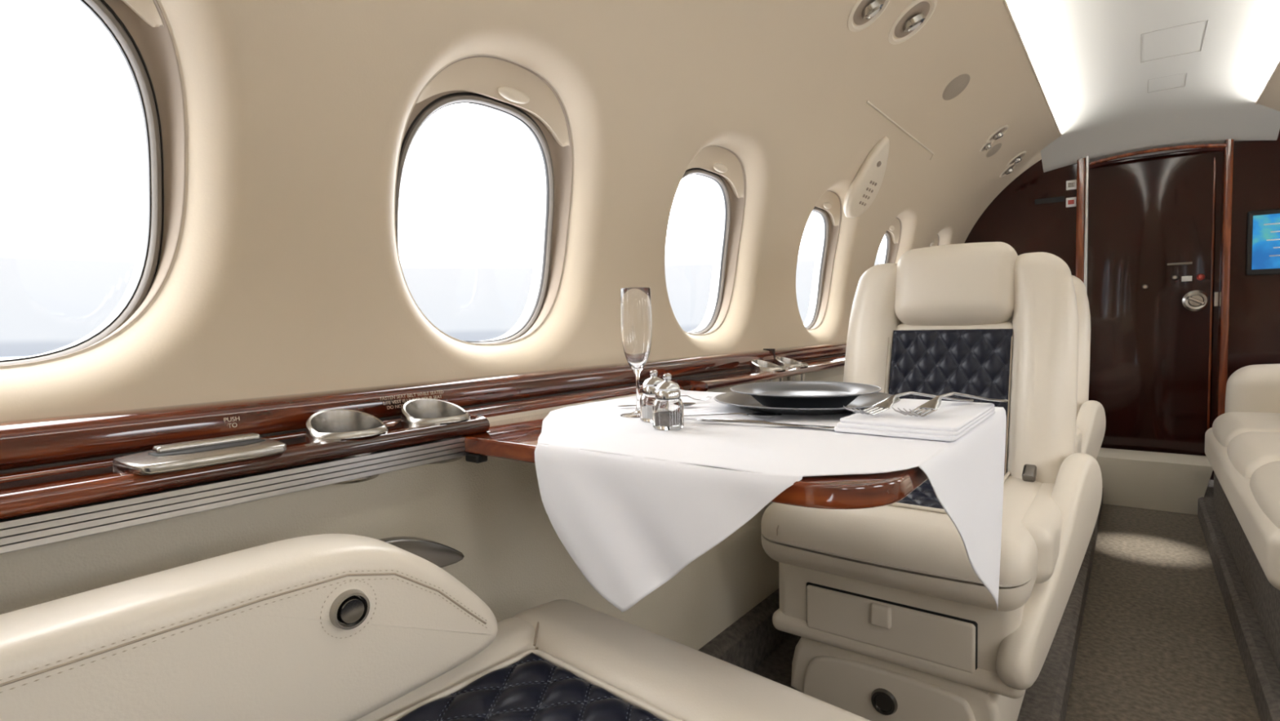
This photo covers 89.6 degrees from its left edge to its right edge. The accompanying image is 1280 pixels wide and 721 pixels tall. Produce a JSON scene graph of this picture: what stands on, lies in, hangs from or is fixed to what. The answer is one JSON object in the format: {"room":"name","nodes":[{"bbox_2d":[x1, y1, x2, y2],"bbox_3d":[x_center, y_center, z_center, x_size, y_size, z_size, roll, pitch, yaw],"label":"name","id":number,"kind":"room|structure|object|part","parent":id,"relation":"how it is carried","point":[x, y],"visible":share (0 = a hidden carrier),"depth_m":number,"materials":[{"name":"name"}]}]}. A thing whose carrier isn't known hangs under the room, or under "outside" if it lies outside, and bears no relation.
{"room":"aircraft cabin","nodes":[
{"label":"aircraft cabin","id":0,"kind":"room"},
{"bbox_2d":[0,0,1060,421],"bbox_3d":[0.419,-0.524,1.694,0.724,1.154,5.950,1,4,38],"label":"wall","id":1,"kind":"structure","parent":0,"point":[285,124],"depth_m":1.25,"materials":[{"name":"beige plastic"}]},
{"bbox_2d":[0,0,164,365],"bbox_3d":[-0.766,-0.224,0.718,0.110,0.490,0.401,1,4,38],"label":"window frame","id":2,"kind":"structure","parent":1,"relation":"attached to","point":[127,53],"depth_m":0.86,"materials":[{"name":"grey plastic"}]},
{"bbox_2d":[121,0,164,26],"bbox_3d":[-0.714,-0.465,0.661,0.070,0.107,0.378,1,4,38],"label":"window shade","id":3,"kind":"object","parent":1,"relation":"in","point":[146,10],"depth_m":0.81,"materials":[{"name":"beige plastic"}]},
{"bbox_2d":[0,366,844,649],"bbox_3d":[0.301,0.378,1.849,0.038,0.690,5.950,1,4,38],"label":"wall panel","id":4,"kind":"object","parent":1,"relation":"attached to","point":[492,512],"depth_m":1.04,"materials":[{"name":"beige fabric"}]},
{"bbox_2d":[0,341,846,554],"bbox_3d":[0.294,0.036,1.830,0.210,0.114,5.950,1,4,38],"label":"ledge","id":5,"kind":"object","parent":1,"relation":"attached to","point":[63,477],"visible":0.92,"depth_m":0.80,"materials":[{"name":"brown wood"}]},
{"bbox_3d":[-0.490,0.105,0.725,0.107,0.011,0.150,1,4,38],"label":"latch plate","id":6,"kind":"part","parent":5,"relation":"part of","materials":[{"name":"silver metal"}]},
{"bbox_2d":[0,414,489,519],"bbox_3d":[-0.914,0.155,0.269,0.186,0.026,1.995,1,4,38],"label":"shelf","id":7,"kind":"object","parent":5,"relation":"attached to","point":[96,482],"depth_m":0.72,"materials":[{"name":"brown wood"}]},
{"bbox_3d":[0.234,0.007,1.874,0.058,0.052,5.950,1,4,38],"label":"rail","id":8,"kind":"part","parent":5,"relation":"part of","materials":[{"name":"brown wood"}]},
{"bbox_2d":[462,379,674,417],"bbox_3d":[-0.147,0.079,1.347,0.090,0.026,0.655,1,4,38],"label":"shelf","id":9,"kind":"object","parent":5,"relation":"attached to","point":[509,403],"depth_m":1.26,"materials":[{"name":"brown wood"}]},
{"bbox_2d":[461,412,928,509],"bbox_3d":[0.143,0.122,1.069,0.698,0.044,0.658,1,4,38],"label":"folding table","id":10,"kind":"object","parent":5,"relation":"attached to","point":[513,438],"visible":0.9,"depth_m":0.66,"materials":[{"name":"brown wood"}]},
{"bbox_2d":[534,389,1006,612],"bbox_3d":[0.156,0.252,1.059,0.710,0.320,0.688,1,4,38],"label":"tablecloth","id":11,"kind":"object","parent":10,"relation":"on","point":[628,500],"visible":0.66,"depth_m":0.79,"materials":[{"name":"white fabric"}]},
{"bbox_2d":[620,287,652,417],"bbox_3d":[-0.005,-0.015,1.105,0.063,0.218,0.063,1,4,38],"label":"champagne flute","id":12,"kind":"object","parent":11,"relation":"on","point":[636,322],"visible":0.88,"depth_m":1.08,"materials":[{"name":"clear glass"}]},
{"bbox_2d":[640,369,663,422],"bbox_3d":[0.023,0.056,1.041,0.047,0.082,0.047,1,4,38],"label":"salt shaker","id":13,"kind":"object","parent":11,"relation":"on","point":[647,397],"visible":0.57,"depth_m":1.02,"materials":[{"name":"silver glass"}]},
{"bbox_2d":[640,393,655,422],"bbox_3d":[0.023,0.072,1.042,0.047,0.050,0.047,1,4,38],"label":"jar","id":14,"kind":"object","parent":13,"relation":"on","point":[646,400],"depth_m":1.02,"materials":[{"name":"clear glass"}]},
{"bbox_2d":[617,402,695,406],"bbox_3d":[0.032,0.083,1.211,0.148,0.007,0.028,-1,3,7],"label":"spoon","id":15,"kind":"object","parent":11,"relation":"on","point":[686,404],"visible":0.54,"depth_m":1.21,"materials":[{"name":"silver metal"}]},
{"bbox_3d":[0.011,0.083,1.214,0.106,0.006,0.013,-1,3,8],"label":"handle","id":16,"kind":"part","parent":15,"relation":"part of","materials":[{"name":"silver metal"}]},
{"bbox_2d":[683,402,695,406],"bbox_3d":[0.083,0.083,1.204,0.043,0.006,0.028,-1,3,8],"label":"bowl","id":17,"kind":"object","parent":15,"relation":"on","point":[686,404],"depth_m":1.21,"materials":[{"name":"silver metal"}]},
{"bbox_2d":[652,373,684,430],"bbox_3d":[0.042,0.060,0.964,0.047,0.082,0.047,1,4,38],"label":"pepper shaker","id":18,"kind":"object","parent":11,"relation":"on","point":[668,407],"visible":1,"depth_m":0.95,"materials":[{"name":"silver glass"}]},
{"bbox_2d":[652,398,684,430],"bbox_3d":[0.042,0.076,0.965,0.047,0.050,0.047,1,4,38],"label":"jar","id":19,"kind":"object","parent":18,"relation":"on","point":[668,414],"depth_m":0.95,"materials":[{"name":"clear glass"}]},
{"bbox_2d":[680,395,711,400],"bbox_3d":[0.069,0.076,1.263,0.157,0.015,0.018,-3,3,-23],"label":"fork","id":20,"kind":"object","parent":11,"relation":"on","point":[704,398],"visible":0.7,"depth_m":1.28,"materials":[{"name":"silver metal"}]},
{"bbox_2d":[684,412,782,418],"bbox_3d":[0.134,0.088,1.046,0.190,0.008,0.036,0,3,18],"label":"spoon","id":21,"kind":"object","parent":11,"relation":"on","point":[758,415],"visible":0.94,"depth_m":1.04,"materials":[{"name":"silver metal"}]},
{"bbox_3d":[0.109,0.088,1.054,0.137,0.008,0.016,0,3,18],"label":"handle","id":22,"kind":"part","parent":21,"relation":"part of","materials":[{"name":"silver metal"}]},
{"bbox_2d":[746,412,782,418],"bbox_3d":[0.198,0.089,1.026,0.056,0.007,0.036,0,3,18],"label":"bowl","id":23,"kind":"object","parent":21,"relation":"on","point":[758,415],"depth_m":1.03,"materials":[{"name":"metal"}]},
{"bbox_2d":[695,417,834,428],"bbox_3d":[0.190,0.093,0.965,0.230,0.006,0.020,0,4,29],"label":"table knife","id":24,"kind":"object","parent":11,"relation":"on","point":[713,420],"visible":0.98,"depth_m":0.97,"materials":[{"name":"silver metal"}]},
{"bbox_2d":[714,391,900,414],"bbox_3d":[0.295,0.075,1.162,0.322,0.019,0.322,1,4,38],"label":"charger plate","id":25,"kind":"object","parent":11,"relation":"on","point":[862,402],"visible":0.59,"depth_m":1.13,"materials":[{"name":"grey ceramic"}]},
{"bbox_2d":[729,381,881,408],"bbox_3d":[0.295,0.064,1.161,0.263,0.030,0.263,1,4,38],"label":"dinner plate","id":26,"kind":"object","parent":25,"relation":"on","point":[781,394],"visible":0.98,"depth_m":1.16,"materials":[{"name":"grey ceramic"}]},
{"bbox_2d":[834,398,995,441],"bbox_3d":[0.425,0.084,0.970,0.166,0.017,0.307,1,4,38],"label":"folded napkin","id":27,"kind":"object","parent":11,"relation":"on","point":[953,420],"visible":0.92,"depth_m":0.89,"materials":[{"name":"white fabric"}]},
{"bbox_2d":[843,391,973,415],"bbox_3d":[0.415,0.059,0.973,0.280,0.026,0.031,-3,4,-30],"label":"fork","id":28,"kind":"object","parent":27,"relation":"on","point":[885,404],"visible":0.99,"depth_m":0.94,"materials":[{"name":"silver metal"}]},
{"bbox_3d":[0.441,0.058,0.988,0.219,0.026,0.031,-3,4,-30],"label":"handle","id":29,"kind":"part","parent":28,"relation":"part of","materials":[{"name":"silver metal"}]},
{"bbox_2d":[892,391,1008,417],"bbox_3d":[0.468,0.059,0.952,0.280,0.026,0.031,-3,4,-34],"label":"fork","id":30,"kind":"object","parent":27,"relation":"on","point":[933,404],"visible":1,"depth_m":0.91,"materials":[{"name":"silver metal"}]},
{"bbox_3d":[0.494,0.057,0.969,0.219,0.026,0.031,-3,4,-34],"label":"handle","id":31,"kind":"part","parent":30,"relation":"part of","materials":[{"name":"silver metal"}]},
{"bbox_2d":[671,354,845,391],"bbox_3d":[1.093,-0.033,2.884,0.182,0.026,3.300,1,4,38],"label":"shelf","id":32,"kind":"object","parent":5,"relation":"attached to","point":[708,379],"depth_m":1.83,"materials":[{"name":"brown wood"}]},
{"bbox_2d":[395,92,554,343],"bbox_3d":[-0.315,-0.266,1.304,0.110,0.490,0.401,1,4,38],"label":"window frame","id":33,"kind":"structure","parent":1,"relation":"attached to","point":[537,141],"depth_m":1.41,"materials":[{"name":"grey plastic"}]},
{"bbox_2d":[415,57,569,146],"bbox_3d":[-0.264,-0.507,1.246,0.070,0.107,0.378,1,4,38],"label":"window shade","id":34,"kind":"object","parent":1,"relation":"in","point":[484,76],"depth_m":1.22,"materials":[{"name":"beige plastic"}]},
{"bbox_2d":[497,86,529,103],"bbox_3d":[-0.242,-0.514,1.249,0.012,0.023,0.080,1,4,38],"label":"window shade handle","id":35,"kind":"object","parent":34,"relation":"attached to","point":[513,95],"visible":1,"depth_m":1.24,"materials":[{"name":"beige plastic"}]},
{"bbox_2d":[681,167,730,333],"bbox_3d":[0.163,-0.311,1.925,0.110,0.490,0.401,1,4,38],"label":"gasket","id":36,"kind":"object","parent":1,"relation":"attached to","point":[723,204],"visible":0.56,"depth_m":2.06,"materials":[{"name":"grey plastic"}]},
{"bbox_2d":[686,146,743,198],"bbox_3d":[0.214,-0.552,1.868,0.070,0.107,0.378,1,4,38],"label":"window shade","id":37,"kind":"object","parent":1,"relation":"in","point":[705,159],"depth_m":1.87,"materials":[{"name":"beige plastic"}]},
{"bbox_2d":[713,162,727,173],"bbox_3d":[0.235,-0.559,1.870,0.012,0.023,0.080,1,4,38],"label":"window shade handle","id":38,"kind":"object","parent":37,"relation":"attached to","point":[720,167],"visible":1,"depth_m":1.86,"materials":[{"name":"beige plastic"}]},
{"bbox_2d":[697,588,791,671],"bbox_3d":[0.341,0.783,1.847,0.055,0.140,5.950,1,4,38],"label":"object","id":39,"kind":"structure","parent":1,"relation":"attached to","point":[747,642],"depth_m":1.77,"materials":[{"name":"carpet"}]},
{"bbox_2d":[803,206,828,328],"bbox_3d":[0.661,-0.357,2.574,0.110,0.490,0.401,1,4,38],"label":"gasket","id":40,"kind":"object","parent":1,"relation":"attached to","point":[822,219],"visible":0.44,"depth_m":2.72,"materials":[{"name":"grey plastic"}]},
{"bbox_2d":[814,191,839,226],"bbox_3d":[0.713,-0.599,2.517,0.070,0.107,0.378,1,4,38],"label":"window shade","id":41,"kind":"object","parent":1,"relation":"in","point":[833,212],"depth_m":2.57,"materials":[{"name":"beige plastic"}]},
{"bbox_2d":[823,202,831,208],"bbox_3d":[0.734,-0.605,2.519,0.012,0.023,0.080,1,4,38],"label":"window shade handle","id":42,"kind":"object","parent":41,"relation":"attached to","point":[827,205],"visible":1,"depth_m":2.51,"materials":[{"name":"beige plastic"}]},
{"bbox_2d":[843,135,888,218],"bbox_3d":[0.886,-0.709,2.531,0.168,0.285,0.245,0,3,18],"label":"panel","id":43,"kind":"object","parent":1,"relation":"attached to","point":[866,184],"visible":0.99,"depth_m":2.47,"materials":[{"name":"beige plastic"}]},
{"bbox_2d":[847,0,890,31],"bbox_3d":[0.628,-0.967,1.760,0.120,0.096,0.150,2,4,43],"label":"light","id":44,"kind":"object","parent":1,"relation":"attached to","point":[862,11],"visible":1,"depth_m":1.76,"materials":[{"name":"beige plastic"}]},
{"bbox_2d":[853,0,885,25],"bbox_3d":[0.629,-0.965,1.759,0.110,0.003,0.110,-5,-33,-52],"label":"socket","id":45,"kind":"object","parent":44,"relation":"attached to","point":[858,20],"depth_m":1.76,"materials":[{"name":"silver metal"}]},
{"bbox_2d":[878,231,890,264],"bbox_3d":[1.173,-0.405,3.239,0.110,0.490,0.401,1,4,38],"label":"window pane","id":46,"kind":"object","parent":1,"relation":"attached to","point":[885,248],"visible":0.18,"depth_m":3.35,"materials":[{"name":"grey"}]},
{"bbox_2d":[886,217,900,244],"bbox_3d":[1.224,-0.646,3.182,0.070,0.107,0.378,1,4,38],"label":"window shade","id":47,"kind":"object","parent":1,"relation":"in","point":[895,234],"depth_m":3.26,"materials":[{"name":"beige plastic"}]},
{"bbox_2d":[888,225,894,231],"bbox_3d":[1.246,-0.653,3.184,0.012,0.023,0.080,1,4,38],"label":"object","id":48,"kind":"object","parent":47,"relation":"attached to","point":[891,228],"visible":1,"depth_m":3.17,"materials":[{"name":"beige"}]},
{"bbox_2d":[866,100,933,159],"bbox_3d":[1.028,-0.880,2.515,0.023,0.025,0.913,1,4,38],"label":"trim","id":49,"kind":"structure","parent":1,"relation":"attached to","point":[867,101],"depth_m":2.44,"materials":[{"name":"beige plastic"}]},
{"bbox_2d":[888,0,937,44],"bbox_3d":[0.809,-1.014,1.920,0.138,0.098,0.163,0,3,22],"label":"light","id":50,"kind":"object","parent":1,"relation":"attached to","point":[913,18],"visible":1,"depth_m":1.91,"materials":[{"name":"beige plastic"}]},
{"bbox_2d":[894,1,929,37],"bbox_3d":[0.810,-1.012,1.919,0.121,0.003,0.121,-42,-21,32],"label":"socket","id":51,"kind":"object","parent":50,"relation":"attached to","point":[917,10],"depth_m":1.90,"materials":[{"name":"silver metal"}]},
{"bbox_2d":[929,235,937,246],"bbox_3d":[1.705,-0.691,3.807,0.070,0.107,0.378,1,4,38],"label":"window","id":52,"kind":"structure","parent":1,"relation":"in","point":[935,239],"depth_m":3.87,"materials":[{"name":"beige plastic"}]},
{"bbox_2d":[942,74,969,100],"bbox_3d":[1.206,-1.042,2.460,0.096,0.070,0.165,1,4,35],"label":"speaker","id":53,"kind":"object","parent":1,"relation":"attached to","point":[960,82],"visible":1,"depth_m":2.45},
{"bbox_2d":[979,138,994,151],"bbox_3d":[1.711,-1.062,3.182,0.064,0.054,0.080,1,4,40],"label":"light","id":54,"kind":"object","parent":1,"relation":"attached to","point":[986,146],"visible":0.99,"depth_m":3.17,"materials":[{"name":"silver"}]},
{"bbox_2d":[986,142,1001,157],"bbox_3d":[1.813,-1.077,3.304,0.070,0.056,0.125,1,4,35],"label":"speaker","id":55,"kind":"object","parent":1,"relation":"attached to","point":[995,148],"visible":1,"depth_m":3.30},
{"bbox_2d":[986,124,1008,143],"bbox_3d":[1.731,-1.097,3.126,0.096,0.070,0.115,2,4,44],"label":"light","id":56,"kind":"object","parent":1,"relation":"attached to","point":[997,134],"visible":1,"depth_m":3.11,"materials":[{"name":"silver"}]},
{"bbox_2d":[989,127,1005,140],"bbox_3d":[1.732,-1.096,3.125,0.085,0.003,0.085,-42,-21,32],"label":"socket","id":57,"kind":"object","parent":56,"relation":"attached to","point":[1002,130],"depth_m":3.11,"materials":[{"name":"silver metal"}]},
{"bbox_2d":[999,163,1017,177],"bbox_3d":[2.124,-1.101,3.720,0.091,0.075,0.115,1,4,40],"label":"light","id":58,"kind":"object","parent":1,"relation":"attached to","point":[1008,170],"visible":0.98,"depth_m":3.71,"materials":[{"name":"silver"}]},
{"bbox_2d":[1001,164,1014,175],"bbox_3d":[2.126,-1.099,3.720,0.085,0.003,0.085,-5,-34,-52],"label":"socket","id":59,"kind":"object","parent":58,"relation":"attached to","point":[1012,166],"depth_m":3.72,"materials":[{"name":"silver metal"}]},
{"bbox_2d":[1006,151,1026,166],"bbox_3d":[2.115,-1.133,3.624,0.096,0.070,0.115,2,4,44],"label":"light","id":60,"kind":"object","parent":1,"relation":"attached to","point":[1018,157],"visible":1,"depth_m":3.61,"materials":[{"name":"silver"}]},
{"bbox_2d":[1009,153,1023,164],"bbox_3d":[2.115,-1.132,3.624,0.085,0.003,0.085,-42,-21,32],"label":"socket","id":61,"kind":"object","parent":60,"relation":"attached to","point":[1020,155],"depth_m":3.62,"materials":[{"name":"silver metal"}]},
{"bbox_2d":[1002,0,1062,137],"bbox_3d":[0.686,-1.095,1.434,0.008,0.008,5.930,1,4,38],"label":"trim","id":62,"kind":"structure","parent":1,"relation":"attached to","point":[1004,1],"depth_m":2.50,"materials":[{"name":"beige plastic"}]},
{"bbox_2d":[752,479,1279,720],"bbox_3d":[1.143,0.898,1.429,2.000,0.100,6.250,1,4,38],"label":"floor","id":63,"kind":"structure","parent":0,"point":[1159,621],"depth_m":2.05,"materials":[{"name":"carpet"}]},
{"bbox_2d":[0,533,871,720],"bbox_3d":[-0.274,0.345,0.440,0.634,1.175,1.083,2,4,42],"label":"chair","id":64,"kind":"object","parent":63,"relation":"on","point":[320,627],"visible":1,"depth_m":0.65,"materials":[{"name":"beige leather"}]},
{"bbox_3d":[-0.501,0.299,0.504,0.105,0.192,0.879,2,4,42],"label":"armrest","id":65,"kind":"part","parent":64,"relation":"part of","materials":[{"name":"beige leather"}]},
{"bbox_3d":[-0.277,0.238,0.802,0.020,0.052,0.121,2,4,42],"label":"arm blade","id":66,"kind":"part","parent":64,"relation":"part of","materials":[{"name":"beige leather"}]},
{"bbox_2d":[396,652,662,720],"bbox_3d":[-0.236,0.399,0.483,0.335,0.010,0.660,2,4,42],"label":"seat cushion","id":67,"kind":"object","parent":64,"relation":"on","point":[526,686],"depth_m":0.73,"materials":[{"name":"black leather"}]},
{"bbox_2d":[760,241,1102,720],"bbox_3d":[0.783,0.251,1.723,0.722,1.175,0.915,1,4,38],"label":"chair","id":68,"kind":"object","parent":63,"relation":"on","point":[889,609],"visible":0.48,"depth_m":1.52,"materials":[{"name":"beige leather"}]},
{"bbox_3d":[0.537,0.569,1.436,0.045,0.050,0.016,1,4,38],"label":"drawer pull","id":69,"kind":"part","parent":68,"relation":"part of","materials":[{"name":"beige leather"}]},
{"bbox_3d":[0.563,0.781,1.479,0.392,0.155,0.033,1,4,38],"label":"pedestal panel","id":70,"kind":"part","parent":68,"relation":"part of","materials":[{"name":"beige leather"}]},
{"bbox_3d":[0.550,0.593,1.446,0.366,0.106,0.022,1,4,38],"label":"drawer","id":71,"kind":"part","parent":68,"relation":"part of","materials":[{"name":"beige leather"}]},
{"bbox_2d":[760,475,1042,611],"bbox_3d":[0.703,0.401,1.649,0.575,0.155,0.684,1,4,38],"label":"seat cushion","id":72,"kind":"object","parent":68,"relation":"on","point":[911,544],"depth_m":1.38,"materials":[{"name":"beige leather"}]},
{"bbox_2d":[888,328,1013,471],"bbox_3d":[0.890,0.146,1.886,0.328,0.490,0.012,1,-11,38],"label":"quilt","id":73,"kind":"object","parent":68,"relation":"on","point":[935,362],"depth_m":1.89,"materials":[{"name":"black leather"}]},
{"bbox_2d":[897,468,1007,508],"bbox_3d":[0.738,0.311,1.692,0.335,0.010,0.500,1,4,38],"label":"quilt","id":74,"kind":"object","parent":68,"relation":"on","point":[924,496],"depth_m":1.51,"materials":[{"name":"black leather"}]},
{"bbox_2d":[1071,275,1106,459],"bbox_3d":[1.523,0.179,2.734,0.722,1.175,0.915,1,4,38],"label":"chair","id":75,"kind":"object","parent":63,"relation":"on","point":[1091,420],"visible":0.03,"depth_m":2.69,"materials":[{"name":"beige leather"}]},
{"bbox_2d":[1096,447,1213,515],"bbox_3d":[2.817,0.660,3.580,0.530,0.265,0.300,1,4,38],"label":"step","id":76,"kind":"structure","parent":63,"relation":"on","point":[1174,482],"depth_m":3.46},
{"bbox_2d":[1204,363,1279,673],"bbox_3d":[2.438,0.318,2.156,0.722,0.920,2.095,1,4,38],"label":"divan","id":77,"kind":"object","parent":63,"relation":"on","point":[1242,443],"visible":1,"depth_m":2.19,"materials":[{"name":"leather"}]},
{"bbox_3d":[2.726,0.353,2.591,0.620,0.240,0.650,1,4,38],"label":"seat","id":78,"kind":"part","parent":77,"relation":"part of","materials":[{"name":"beige leather"}]},
{"bbox_3d":[3.006,0.234,2.911,0.540,0.440,0.200,1,4,38],"label":"arm","id":79,"kind":"part","parent":77,"relation":"part of","materials":[{"name":"beige leather"}]},
{"bbox_3d":[2.349,0.388,2.101,0.620,0.240,0.650,1,4,38],"label":"seat","id":80,"kind":"part","parent":77,"relation":"part of","materials":[{"name":"beige leather"}]},
{"bbox_3d":[1.972,0.423,1.610,0.620,0.240,0.650,1,4,38],"label":"seat","id":81,"kind":"part","parent":77,"relation":"part of","materials":[{"name":"beige leather"}]},
{"bbox_2d":[1067,182,1074,186],"bbox_3d":[2.529,-1.030,3.782,0.030,0.025,0.003,1,4,38],"label":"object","id":82,"kind":"object","parent":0,"point":[1070,184],"depth_m":3.78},
{"bbox_2d":[1067,199,1074,204],"bbox_3d":[2.532,-0.930,3.787,0.030,0.025,0.003,1,4,38],"label":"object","id":83,"kind":"object","parent":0,"point":[1069,202],"depth_m":3.79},
{"bbox_2d":[964,129,1279,378],"bbox_3d":[2.852,-0.247,3.627,2.076,2.070,0.040,1,4,38],"label":"wall","id":84,"kind":"structure","parent":0,"point":[1254,326],"depth_m":3.38,"materials":[{"name":"brown wood"}]},
{"bbox_2d":[1035,195,1064,204],"bbox_3d":[2.450,-0.957,3.857,0.150,0.030,0.006,1,4,38],"label":"vent slot","id":85,"kind":"object","parent":84,"relation":"attached to","point":[1056,199],"visible":1,"depth_m":3.85,"materials":[{"name":"black plastic"}]},
{"bbox_2d":[1066,196,1075,207],"bbox_3d":[2.535,-0.930,3.791,0.050,0.055,0.008,1,4,38],"label":"sign","id":86,"kind":"object","parent":84,"relation":"attached to","point":[1073,197],"visible":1,"depth_m":3.79,"materials":[{"name":"white plastic"}]},
{"bbox_2d":[1066,179,1076,190],"bbox_3d":[2.532,-1.030,3.786,0.050,0.055,0.008,1,4,38],"label":"sign","id":87,"kind":"object","parent":84,"relation":"attached to","point":[1073,180],"visible":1,"depth_m":3.78,"materials":[{"name":"white plastic"}]},
{"bbox_2d":[1075,157,1085,283],"bbox_3d":[2.623,-0.349,3.839,0.045,1.800,0.200,1,4,38],"label":"frame","id":88,"kind":"object","parent":84,"relation":"attached to","point":[1081,163],"visible":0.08,"depth_m":3.73,"materials":[{"name":"brown wood"}]},
{"bbox_2d":[1084,155,1088,293],"bbox_3d":[2.584,-0.333,3.742,0.016,1.760,0.016,1,4,38],"label":"left frame edge","id":89,"kind":"object","parent":84,"relation":"attached to","point":[1086,182],"visible":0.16,"depth_m":3.71,"materials":[{"name":"silver metal"}]},
{"bbox_2d":[1087,150,1222,453],"bbox_3d":[2.916,-0.325,3.692,0.590,1.675,0.091,1,4,38],"label":"door","id":90,"kind":"structure","parent":84,"relation":"in","point":[1149,353],"depth_m":3.70,"materials":[{"name":"brown wood"}]},
{"bbox_3d":[2.913,-0.424,3.719,0.032,0.032,0.040,1,4,38],"label":"knob","id":91,"kind":"part","parent":90,"relation":"part of","materials":[{"name":"silver metal"}]},
{"bbox_2d":[1170,274,1178,280],"bbox_3d":[3.006,-0.466,3.625,0.032,0.032,0.040,1,4,38],"label":"lock","id":92,"kind":"object","parent":90,"relation":"attached to","point":[1175,277],"visible":1,"depth_m":3.61,"materials":[{"name":"grey metal"}]},
{"bbox_2d":[1166,262,1192,265],"bbox_3d":[3.019,-0.541,3.607,0.110,0.012,0.020,1,4,38],"label":"label","id":93,"kind":"object","parent":90,"relation":"attached to","point":[1182,263],"visible":1,"depth_m":3.60,"materials":[{"name":"silver metal"}]},
{"bbox_2d":[1181,275,1192,281],"bbox_3d":[3.043,-0.455,3.588,0.045,0.028,0.020,1,4,38],"label":"label","id":94,"kind":"object","parent":90,"relation":"attached to","point":[1184,278],"visible":1,"depth_m":3.58,"materials":[{"name":"white plastic"}]},
{"bbox_2d":[1182,289,1208,311],"bbox_3d":[3.073,-0.330,3.564,0.116,0.116,0.040,1,4,38],"label":"rose","id":95,"kind":"object","parent":90,"relation":"attached to","point":[1191,305],"visible":1,"depth_m":3.55,"materials":[{"name":"grey metal"}]},
{"bbox_2d":[1187,296,1204,304],"bbox_3d":[3.055,-0.328,3.541,0.070,0.046,0.012,1,4,37],"label":"grip","id":96,"kind":"object","parent":95,"relation":"attached to","point":[1190,298],"visible":1,"depth_m":3.54,"materials":[{"name":"silver metal"}]},
{"bbox_2d":[1196,273,1204,279],"bbox_3d":[3.084,-0.459,3.547,0.036,0.036,0.040,1,4,38],"label":"button","id":97,"kind":"object","parent":90,"relation":"attached to","point":[1200,277],"visible":1,"depth_m":3.54,"materials":[{"name":"red plastic"}]},
{"bbox_2d":[1206,157,1215,430],"bbox_3d":[3.112,-0.312,3.513,0.010,1.600,0.020,1,4,38],"label":"stile","id":98,"kind":"object","parent":90,"relation":"attached to","point":[1214,172],"depth_m":3.50,"materials":[{"name":"brown wood"}]},
{"bbox_3d":[3.123,-0.332,3.494,0.020,0.080,0.020,1,4,38],"label":"hinge","id":99,"kind":"part","parent":90,"relation":"part of","materials":[{"name":"silver metal"}]},
{"bbox_2d":[1088,142,1222,162],"bbox_3d":[2.876,-1.277,3.616,0.620,0.215,0.150,1,4,38],"label":"header","id":100,"kind":"object","parent":84,"relation":"attached to","point":[1167,151],"depth_m":3.65,"materials":[{"name":"brown wood"}]},
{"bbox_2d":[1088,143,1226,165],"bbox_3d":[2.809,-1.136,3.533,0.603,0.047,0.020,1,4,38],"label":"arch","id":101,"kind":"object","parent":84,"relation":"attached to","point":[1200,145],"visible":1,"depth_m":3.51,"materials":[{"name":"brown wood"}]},
{"bbox_2d":[1215,138,1234,418],"bbox_3d":[3.127,-0.309,3.455,0.035,1.720,0.170,1,4,38],"label":"frame","id":102,"kind":"object","parent":84,"relation":"attached to","point":[1228,152],"visible":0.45,"depth_m":3.39,"materials":[{"name":"brown wood"}]},
{"bbox_2d":[1245,208,1279,275],"bbox_3d":[3.338,-0.600,3.184,0.500,0.330,0.024,1,4,38],"label":"wall display","id":103,"kind":"object","parent":84,"relation":"attached to","point":[1263,237],"visible":1,"depth_m":3.29,"materials":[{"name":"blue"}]},
{"bbox_2d":[1005,0,1279,172],"bbox_3d":[1.012,-1.073,1.210,1.000,0.245,5.970,1,4,38],"label":"ceiling","id":104,"kind":"structure","parent":0,"point":[1084,55],"depth_m":2.88,"materials":[{"name":"grey plastic"}]},
{"bbox_2d":[1147,72,1186,93],"bbox_3d":[2.510,-1.322,3.073,0.143,0.021,0.173,1,4,38],"label":"hatch seam","id":105,"kind":"object","parent":104,"relation":"attached to","point":[1185,73],"visible":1,"depth_m":3.09,"materials":[{"name":"grey plastic"}]},
{"bbox_2d":[1140,19,1208,62],"bbox_3d":[2.172,-1.297,2.633,0.203,0.008,0.363,1,4,38],"label":"hatch seam","id":106,"kind":"object","parent":104,"relation":"attached to","point":[1207,20],"visible":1,"depth_m":2.59,"materials":[{"name":"grey plastic"}]},
{"bbox_2d":[1088,147,1222,479],"bbox_3d":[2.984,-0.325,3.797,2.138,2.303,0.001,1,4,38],"label":"door frame","id":107,"kind":"structure","parent":0,"point":[1145,449],"depth_m":3.79,"materials":[{"name":"brown wood"}]},
{"bbox_2d":[1257,65,1279,111],"bbox_3d":[1.619,-0.502,0.772,0.724,1.154,5.950,1,4,38],"label":"wall","id":108,"kind":"structure","parent":0,"point":[1270,98],"depth_m":2.94,"materials":[{"name":"beige plastic"}]},
{"bbox_2d":[1255,60,1279,104],"bbox_3d":[1.313,-1.083,0.953,0.008,0.008,5.930,1,4,38],"label":"trim","id":109,"kind":"structure","parent":108,"relation":"attached to","point":[1278,64],"depth_m":2.81,"materials":[{"name":"white plastic"}]}
]}

